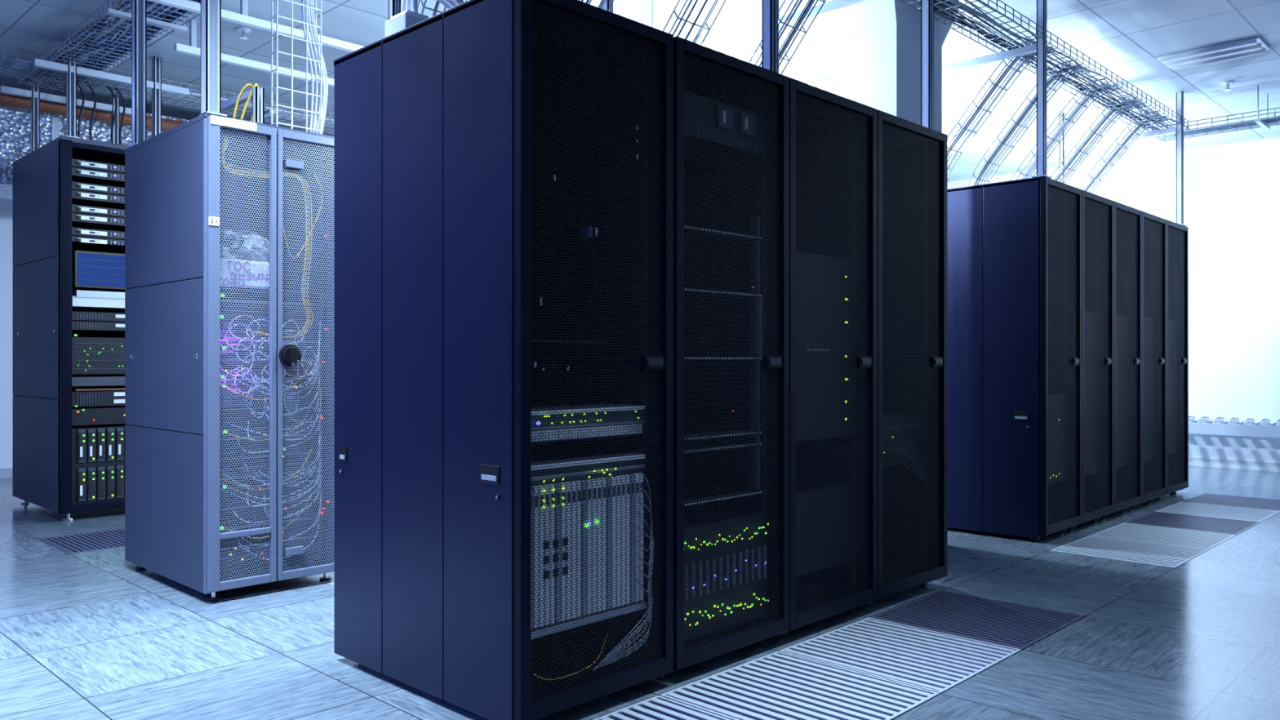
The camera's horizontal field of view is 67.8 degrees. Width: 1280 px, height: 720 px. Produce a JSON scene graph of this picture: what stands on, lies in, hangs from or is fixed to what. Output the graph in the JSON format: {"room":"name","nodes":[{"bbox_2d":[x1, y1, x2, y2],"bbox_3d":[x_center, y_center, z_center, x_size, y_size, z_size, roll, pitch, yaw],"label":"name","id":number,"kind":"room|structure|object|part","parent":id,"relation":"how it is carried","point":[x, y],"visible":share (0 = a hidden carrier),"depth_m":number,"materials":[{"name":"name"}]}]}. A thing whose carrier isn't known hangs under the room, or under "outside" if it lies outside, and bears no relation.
{"room":"server room","nodes":[
{"label":"server room","id":0,"kind":"room"},
{"bbox_2d":[0,198,13,468],"bbox_3d":[-4.280,-0.440,9.307,0.100,3.120,13.050,0,0,44],"label":"wall","id":1,"kind":"structure","parent":0,"point":[6,205],"depth_m":8.09,"materials":[{"name":"white paint"}]},
{"bbox_2d":[0,467,12,478],"bbox_3d":[-4.239,0.960,9.267,0.015,0.080,12.850,0,0,44],"label":"baseboard","id":2,"kind":"structure","parent":1,"relation":"attached to","point":[4,473],"depth_m":8.08,"materials":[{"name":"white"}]},
{"bbox_2d":[146,0,364,86],"bbox_3d":[-1.993,-1.900,5.775,0.740,0.200,2.280,0,0,44],"label":"rail","id":3,"kind":"object","parent":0,"point":[242,18],"depth_m":5.49,"materials":[{"name":"white metal"}]},
{"bbox_2d":[232,0,327,134],"bbox_3d":[-1.598,-1.506,4.264,0.138,0.989,0.468,0,0,44],"label":"cable tray","id":4,"kind":"object","parent":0,"point":[309,8],"depth_m":4.37,"materials":[{"name":"white metal"}]},
{"bbox_2d":[0,465,1279,719],"bbox_3d":[0.194,1.060,4.971,12.360,0.120,12.850,0,0,44],"label":"floor","id":5,"kind":"structure","parent":0,"point":[88,635],"depth_m":3.44,"materials":[{"name":"tile"}]},
{"bbox_2d":[12,135,128,520],"bbox_3d":[-3.728,-0.190,6.507,1.150,2.380,0.703,0,0,44],"label":"rack","id":6,"kind":"object","parent":5,"relation":"on","point":[68,289],"visible":0.61,"depth_m":6.08,"materials":[{"name":"black metal"}]},
{"bbox_2d":[0,37,189,152],"bbox_3d":[-3.665,-1.690,6.406,0.900,0.619,0.900,0,0,44],"label":"support frame","id":7,"kind":"object","parent":6,"relation":"on","point":[71,69],"visible":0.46,"depth_m":6.31,"materials":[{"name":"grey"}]},
{"bbox_2d":[37,528,124,553],"bbox_3d":[-2.955,1.060,5.342,0.594,0.121,0.594,0,0,44],"label":"grate","id":8,"kind":"object","parent":5,"relation":"on","point":[109,539],"visible":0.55,"depth_m":5.27,"materials":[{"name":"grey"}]},
{"bbox_2d":[124,113,333,601],"bbox_3d":[-1.889,-0.006,4.423,1.042,2.012,0.603,0,0,44],"label":"tall cabinet","id":9,"kind":"object","parent":5,"relation":"on","point":[229,221],"visible":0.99,"depth_m":4.14,"materials":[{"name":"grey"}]},
{"bbox_2d":[128,0,226,146],"bbox_3d":[-2.073,-1.506,4.248,0.910,0.987,0.085,0,0,44],"label":"support posts","id":10,"kind":"object","parent":9,"relation":"on","point":[211,10],"visible":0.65,"depth_m":3.99,"materials":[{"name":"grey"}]},
{"bbox_2d":[221,86,263,123],"bbox_3d":[-1.810,-1.091,4.261,0.505,0.157,0.035,0,0,44],"label":"support bracket","id":11,"kind":"object","parent":9,"relation":"on","point":[257,95],"depth_m":4.10,"materials":[{"name":"silver metal"}]},
{"bbox_3d":[-1.558,-0.020,4.111,0.001,1.920,0.570,0,0,44],"label":"perforated door panel","id":12,"kind":"part","parent":9,"relation":"part of","materials":[{"name":"grey metal"}]},
{"bbox_3d":[-1.502,-0.002,4.112,0.054,0.133,0.096,0,0,44],"label":"door handle","id":13,"kind":"part","parent":9,"relation":"part of","materials":[{"name":"black plastic"}]},
{"bbox_2d":[333,0,673,719],"bbox_3d":[-0.461,-0.003,3.046,0.993,2.006,0.603,0,0,44],"label":"rack","id":14,"kind":"object","parent":5,"relation":"on","point":[504,169],"visible":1,"depth_m":2.79,"materials":[{"name":"black"}]},
{"bbox_2d":[388,0,400,19],"bbox_3d":[-0.538,-1.500,2.958,0.900,0.999,0.100,0,0,44],"label":"gantry","id":15,"kind":"object","parent":14,"relation":"on","point":[394,6],"visible":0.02,"depth_m":3.24,"materials":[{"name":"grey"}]},
{"bbox_2d":[385,0,464,37],"bbox_3d":[-0.663,-1.093,3.037,0.120,0.185,0.269,0,0,44],"label":"junction box","id":16,"kind":"object","parent":14,"relation":"on","point":[409,15],"visible":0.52,"depth_m":2.95,"materials":[{"name":"white metal"}]},
{"bbox_2d":[417,0,467,16],"bbox_3d":[-0.452,-1.424,3.083,0.707,0.809,0.208,0,0,44],"label":"ladder","id":17,"kind":"object","parent":14,"relation":"on","point":[435,10],"visible":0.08,"depth_m":3.24,"materials":[{"name":"silver metal"}]},
{"bbox_3d":[-0.114,-0.021,2.714,0.033,1.951,0.594,0,0,44],"label":"door frame","id":18,"kind":"part","parent":14,"relation":"part of","materials":[{"name":"black metal"}]},
{"bbox_3d":[-0.113,-0.028,2.713,0.001,1.866,0.526,0,0,44],"label":"perforated door panel","id":19,"kind":"part","parent":14,"relation":"part of","materials":[{"name":"black metal"}]},
{"bbox_2d":[592,695,730,719],"bbox_3d":[0.061,1.060,2.420,0.594,0.121,0.594,0,0,44],"label":"grate","id":20,"kind":"object","parent":5,"relation":"on","point":[658,707],"visible":1,"depth_m":2.71,"materials":[{"name":"silver metal"}]},
{"bbox_2d":[664,35,789,675],"bbox_3d":[-0.037,-0.003,3.483,0.993,2.006,0.603,0,0,44],"label":"rack","id":21,"kind":"object","parent":5,"relation":"on","point":[731,114],"visible":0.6,"depth_m":3.26,"materials":[{"name":"black metal"}]},
{"bbox_2d":[578,0,613,11],"bbox_3d":[-0.069,-1.424,3.478,0.707,0.809,0.208,0,0,44],"label":"ladder","id":22,"kind":"object","parent":21,"relation":"on","point":[602,2],"visible":0.02,"depth_m":3.65,"materials":[{"name":"silver metal"}]},
{"bbox_2d":[659,651,939,719],"bbox_3d":[0.478,1.060,2.850,0.594,0.121,0.594,0,0,44],"label":"grate","id":23,"kind":"object","parent":5,"relation":"on","point":[777,685],"visible":0.95,"depth_m":2.86,"materials":[{"name":"silver metal"}]},
{"bbox_2d":[779,77,877,636],"bbox_3d":[0.380,-0.003,3.914,0.993,2.006,0.603,0,0,44],"label":"rack","id":24,"kind":"object","parent":5,"relation":"on","point":[833,137],"visible":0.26,"depth_m":3.69,"materials":[{"name":"black metal"}]},
{"bbox_2d":[662,0,726,44],"bbox_3d":[0.314,-1.424,3.873,0.707,0.809,0.208,0,0,44],"label":"ladder","id":25,"kind":"object","parent":24,"relation":"on","point":[681,19],"visible":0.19,"depth_m":3.95,"materials":[{"name":"silver metal"}]},
{"bbox_2d":[827,0,959,133],"bbox_3d":[1.352,-0.500,5.102,0.400,3.000,0.730,0,0,44],"label":"support column","id":26,"kind":"structure","parent":5,"relation":"on","point":[886,34],"depth_m":4.91,"materials":[{"name":"white paint"}]},
{"bbox_2d":[778,617,1021,693],"bbox_3d":[0.896,1.060,3.281,0.594,0.121,0.594,0,0,44],"label":"grate","id":27,"kind":"object","parent":5,"relation":"on","point":[931,660],"visible":0.83,"depth_m":3.26,"materials":[{"name":"silver metal"}]},
{"bbox_2d":[864,109,947,605],"bbox_3d":[0.798,-0.003,4.344,0.993,2.006,0.603,0,0,44],"label":"rack","id":28,"kind":"object","parent":5,"relation":"on","point":[913,157],"visible":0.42,"depth_m":4.20,"materials":[{"name":"black metal"}]},
{"bbox_2d":[748,0,826,74],"bbox_3d":[0.717,-1.424,4.290,0.707,0.809,0.208,0,0,44],"label":"ladder","id":29,"kind":"object","parent":28,"relation":"on","point":[800,20],"visible":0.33,"depth_m":4.33,"materials":[{"name":"silver metal"}]},
{"bbox_2d":[777,0,933,129],"bbox_3d":[0.979,-1.500,4.524,0.900,0.999,0.100,0,0,44],"label":"gantry","id":30,"kind":"object","parent":28,"relation":"on","point":[926,6],"visible":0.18,"depth_m":4.23,"materials":[{"name":"blue"}]},
{"bbox_3d":[1.146,-0.028,4.011,0.001,1.866,0.526,0,0,44],"label":"perforated door panel","id":31,"kind":"part","parent":28,"relation":"part of","materials":[{"name":"black metal"}]},
{"bbox_2d":[870,590,1084,649],"bbox_3d":[1.314,1.060,3.712,0.594,0.121,0.594,0,0,44],"label":"grate","id":32,"kind":"object","parent":5,"relation":"on","point":[1010,624],"visible":0.84,"depth_m":3.69,"materials":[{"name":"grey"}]},
{"bbox_2d":[947,177,1081,541],"bbox_3d":[2.038,-0.003,5.715,0.993,2.006,0.553,0,0,44],"label":"rack","id":33,"kind":"object","parent":5,"relation":"on","point":[1015,246],"visible":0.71,"depth_m":5.40,"materials":[{"name":"black"}]},
{"bbox_2d":[942,0,1051,178],"bbox_3d":[1.900,-1.500,5.539,0.930,0.999,0.100,0,0,44],"label":"gantry","id":34,"kind":"object","parent":33,"relation":"on","point":[1041,47],"visible":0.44,"depth_m":5.23,"materials":[{"name":"blue"}]},
{"bbox_2d":[947,38,1054,178],"bbox_3d":[2.088,-1.424,5.705,0.707,0.809,0.208,0,0,44],"label":"ladder","id":35,"kind":"object","parent":33,"relation":"on","point":[1011,65],"visible":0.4,"depth_m":5.71,"materials":[{"name":"silver metal"}]},
{"bbox_3d":[2.385,-0.021,5.383,0.033,1.951,0.544,0,0,44],"label":"door frame","id":36,"kind":"part","parent":33,"relation":"part of","materials":[{"name":"black metal"}]},
{"bbox_3d":[2.386,-0.028,5.382,0.001,1.866,0.476,0,0,44],"label":"perforated door panel","id":37,"kind":"part","parent":33,"relation":"part of","materials":[{"name":"black metal"}]},
{"bbox_2d":[1068,190,1114,528],"bbox_3d":[2.421,-0.003,6.110,0.993,2.006,0.553,0,0,44],"label":"rack","id":38,"kind":"object","parent":5,"relation":"on","point":[1097,211],"visible":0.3,"depth_m":5.89,"materials":[{"name":"black metal"}]},
{"bbox_2d":[967,60,1088,186],"bbox_3d":[2.471,-1.424,6.100,0.707,0.809,0.208,0,0,44],"label":"ladder","id":39,"kind":"object","parent":38,"relation":"on","point":[978,178],"visible":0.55,"depth_m":6.13,"materials":[{"name":"silver metal"}]},
{"bbox_3d":[2.768,-0.028,5.777,0.001,1.866,0.476,0,0,44],"label":"perforated door panel","id":40,"kind":"part","parent":38,"relation":"part of","materials":[{"name":"black metal"}]},
{"bbox_2d":[1101,200,1142,517],"bbox_3d":[2.803,-0.003,6.505,0.993,2.006,0.553,0,0,44],"label":"rack","id":41,"kind":"object","parent":5,"relation":"on","point":[1127,220],"visible":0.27,"depth_m":6.29,"materials":[{"name":"black metal"}]},
{"bbox_2d":[1009,79,1119,180],"bbox_3d":[2.854,-1.424,6.495,0.707,0.809,0.208,0,0,44],"label":"ladder","id":42,"kind":"object","parent":41,"relation":"on","point":[1082,102],"visible":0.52,"depth_m":6.46,"materials":[{"name":"silver metal"}]},
{"bbox_3d":[3.151,-0.028,6.172,0.001,1.866,0.476,0,0,44],"label":"perforated door panel","id":43,"kind":"part","parent":41,"relation":"part of","materials":[{"name":"black metal"}]},
{"bbox_3d":[3.150,-0.021,6.173,0.033,1.951,0.544,0,0,44],"label":"door frame","id":44,"kind":"part","parent":41,"relation":"part of","materials":[{"name":"black metal"}]},
{"bbox_2d":[1048,535,1207,568],"bbox_3d":[2.566,1.060,5.005,0.594,0.121,0.594,0,0,44],"label":"grate","id":45,"kind":"object","parent":5,"relation":"on","point":[1151,553],"visible":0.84,"depth_m":4.99,"materials":[{"name":"silver metal"}]},
{"bbox_2d":[1128,211,1166,507],"bbox_3d":[3.186,-0.003,6.900,0.993,2.006,0.553,0,0,44],"label":"rack","id":46,"kind":"object","parent":5,"relation":"on","point":[1153,227],"visible":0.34,"depth_m":6.69,"materials":[{"name":"black metal"}]},
{"bbox_2d":[1050,96,1144,183],"bbox_3d":[3.237,-1.424,6.890,0.707,0.809,0.208,0,0,44],"label":"ladder","id":47,"kind":"object","parent":46,"relation":"on","point":[1106,116],"visible":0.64,"depth_m":6.86,"materials":[{"name":"silver metal"}]},
{"bbox_3d":[3.534,-0.028,6.567,0.001,1.866,0.476,0,0,44],"label":"perforated door panel","id":48,"kind":"part","parent":46,"relation":"part of","materials":[{"name":"black metal"}]},
{"bbox_3d":[3.533,-0.021,6.568,0.033,1.951,0.544,0,0,44],"label":"door frame","id":49,"kind":"part","parent":46,"relation":"part of","materials":[{"name":"black metal"}]},
{"bbox_2d":[1090,522,1235,550],"bbox_3d":[2.984,1.060,5.436,0.594,0.121,0.594,0,0,44],"label":"grate","id":50,"kind":"object","parent":5,"relation":"on","point":[1200,540],"visible":0.8,"depth_m":5.42,"materials":[{"name":"silver metal"}]},
{"bbox_2d":[1155,219,1188,498],"bbox_3d":[3.569,-0.003,7.295,0.993,2.006,0.553,0,0,44],"label":"rack","id":51,"kind":"object","parent":5,"relation":"on","point":[1177,234],"visible":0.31,"depth_m":7.10,"materials":[{"name":"black metal"}]},
{"bbox_2d":[1076,110,1168,192],"bbox_3d":[3.619,-1.424,7.285,0.707,0.809,0.208,0,0,44],"label":"ladder","id":52,"kind":"object","parent":51,"relation":"on","point":[1139,126],"visible":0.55,"depth_m":7.25,"materials":[{"name":"silver metal"}]},
{"bbox_2d":[1059,91,1186,226],"bbox_3d":[3.731,-1.500,7.428,0.930,0.999,0.100,0,0,44],"label":"gantry","id":53,"kind":"object","parent":51,"relation":"on","point":[1179,130],"visible":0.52,"depth_m":7.12,"materials":[{"name":"blue"}]},
{"bbox_3d":[3.917,-0.028,6.962,0.001,1.866,0.476,0,0,44],"label":"perforated door panel","id":54,"kind":"part","parent":51,"relation":"part of","materials":[{"name":"black metal"}]},
{"bbox_3d":[3.916,-0.021,6.963,0.033,1.951,0.544,0,0,44],"label":"door frame","id":55,"kind":"part","parent":51,"relation":"part of","materials":[{"name":"black metal"}]},
{"bbox_2d":[1125,511,1259,534],"bbox_3d":[3.401,1.060,5.867,0.594,0.121,0.594,0,0,44],"label":"grate","id":56,"kind":"object","parent":5,"relation":"on","point":[1217,525],"visible":0.76,"depth_m":5.85,"materials":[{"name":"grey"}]},
{"bbox_2d":[1155,502,1279,522],"bbox_3d":[3.819,1.060,6.297,0.594,0.121,0.594,0,0,44],"label":"grate","id":57,"kind":"object","parent":5,"relation":"on","point":[1180,508],"visible":0.78,"depth_m":6.29,"materials":[{"name":"silver metal"}]},
{"bbox_2d":[1181,493,1279,511],"bbox_3d":[4.237,1.060,6.728,0.594,0.121,0.594,0,0,44],"label":"grate","id":58,"kind":"object","parent":5,"relation":"on","point":[1205,498],"visible":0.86,"depth_m":6.73,"materials":[{"name":"blue"}]},
{"bbox_2d":[1188,416,1279,437],"bbox_3d":[5.098,0.765,8.853,9.000,0.470,0.370,0,0,44],"label":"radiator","id":59,"kind":"object","parent":5,"relation":"on","point":[1233,427],"visible":0.12,"depth_m":8.48,"materials":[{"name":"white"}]},
{"bbox_2d":[0,0,1279,182],"bbox_3d":[0.194,-2.050,4.971,12.560,0.100,13.050,0,0,44],"label":"ceiling","id":60,"kind":"structure","parent":0,"point":[1126,37],"depth_m":6.22,"materials":[{"name":"tile"}]},
{"bbox_2d":[0,93,184,131],"bbox_3d":[-3.233,-1.875,7.728,0.100,0.250,4.200,0,0,44],"label":"pipe","id":61,"kind":"object","parent":60,"relation":"hanging from","point":[6,100],"visible":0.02,"depth_m":6.83,"materials":[{"name":"metal"}]},
{"bbox_2d":[0,105,188,199],"bbox_3d":[-4.533,-1.600,7.178,0.760,0.800,6.000,0,0,44],"label":"duct","id":62,"kind":"object","parent":60,"relation":"hanging from","point":[15,122],"visible":0.02,"depth_m":6.83,"materials":[{"name":"silver metal"}]},
{"bbox_2d":[0,0,333,144],"bbox_3d":[-1.481,-1.691,6.121,4.254,0.617,3.729,0,0,44],"label":"cable tray","id":63,"kind":"object","parent":60,"relation":"hanging from","point":[164,20],"visible":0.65,"depth_m":5.93,"materials":[{"name":"grey metal"}]},
{"bbox_2d":[236,26,250,39],"bbox_3d":[-2.396,-1.972,5.761,0.079,0.055,0.080,0,0,44],"label":"sprinkler head","id":64,"kind":"object","parent":60,"relation":"attached to","point":[243,30],"visible":1,"depth_m":5.75},
{"bbox_2d":[651,0,653,27],"bbox_3d":[0.064,-1.700,4.951,0.058,0.600,0.060,0,0,44],"label":"hanging rod","id":65,"kind":"object","parent":60,"relation":"hanging from","point":[651,0],"visible":0.02,"depth_m":4.95,"materials":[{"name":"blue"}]},
{"bbox_2d":[603,0,777,72],"bbox_3d":[0.165,-1.500,3.683,0.900,0.999,0.100,0,0,44],"label":"gantry","id":66,"kind":"object","parent":60,"relation":"hanging from","point":[769,7],"visible":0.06,"depth_m":3.39,"materials":[{"name":"blue"}]},
{"bbox_2d":[750,48,752,63],"bbox_3d":[0.717,-1.700,6.128,0.058,0.600,0.060,0,0,44],"label":"hanging rod","id":67,"kind":"object","parent":60,"relation":"hanging from","point":[751,51],"visible":0.13,"depth_m":6.12,"materials":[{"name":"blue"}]},
{"bbox_2d":[899,0,1279,142],"bbox_3d":[3.459,-1.867,3.232,5.137,0.265,7.464,0,0,44],"label":"cable tray","id":68,"kind":"object","parent":60,"relation":"hanging from","point":[1264,123],"visible":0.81,"depth_m":5.91,"materials":[{"name":"silver metal"}]},
{"bbox_2d":[1093,134,1094,194],"bbox_3d":[4.039,-1.650,8.479,0.058,0.700,0.060,0,0,44],"label":"hanging rod","id":69,"kind":"object","parent":60,"relation":"hanging from","point":[1094,135],"visible":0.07,"depth_m":8.47,"materials":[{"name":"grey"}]},
{"bbox_2d":[1156,36,1270,70],"bbox_3d":[3.722,-1.985,6.197,0.580,0.029,0.300,0,0,44],"label":"ceiling light","id":70,"kind":"object","parent":60,"relation":"in","point":[1253,46],"depth_m":6.17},
{"bbox_2d":[1221,80,1233,91],"bbox_3d":[4.234,-1.972,6.870,0.079,0.055,0.080,0,0,44],"label":"sprinkler head","id":71,"kind":"object","parent":60,"relation":"attached to","point":[1227,83],"visible":1,"depth_m":6.86},
{"bbox_2d":[688,33,761,62],"bbox_3d":[0.425,-1.985,6.244,0.580,0.029,0.580,0,0,44],"label":"ceiling light","id":72,"kind":"object","parent":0,"point":[713,42],"depth_m":6.05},
{"bbox_2d":[800,75,851,97],"bbox_3d":[1.260,-1.985,7.106,0.580,0.029,0.580,0,0,44],"label":"ceiling light","id":73,"kind":"object","parent":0,"point":[820,82],"depth_m":6.90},
{"bbox_2d":[947,133,998,155],"bbox_3d":[2.931,-1.985,8.829,0.580,0.029,0.580,0,0,44],"label":"ceiling light","id":74,"kind":"object","parent":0,"point":[978,143],"depth_m":8.75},
{"bbox_2d":[947,140,1279,462],"bbox_3d":[4.700,-0.440,9.621,12.360,3.120,0.100,0,0,44],"label":"wall","id":75,"kind":"structure","parent":0,"point":[1232,194],"depth_m":8.84,"materials":[{"name":"white paint"}]},
{"bbox_2d":[947,136,1279,185],"bbox_3d":[4.655,-1.985,9.574,12.360,0.030,0.030,0,0,44],"label":"trim","id":76,"kind":"structure","parent":75,"relation":"attached to","point":[1277,138],"depth_m":9.25,"materials":[{"name":"white metal"}]},
{"bbox_2d":[1188,457,1279,471],"bbox_3d":[4.666,0.960,9.574,12.345,0.080,0.015,0,0,44],"label":"baseboard","id":77,"kind":"structure","parent":75,"relation":"attached to","point":[1195,461],"depth_m":8.78,"materials":[{"name":"white metal"}]}
]}

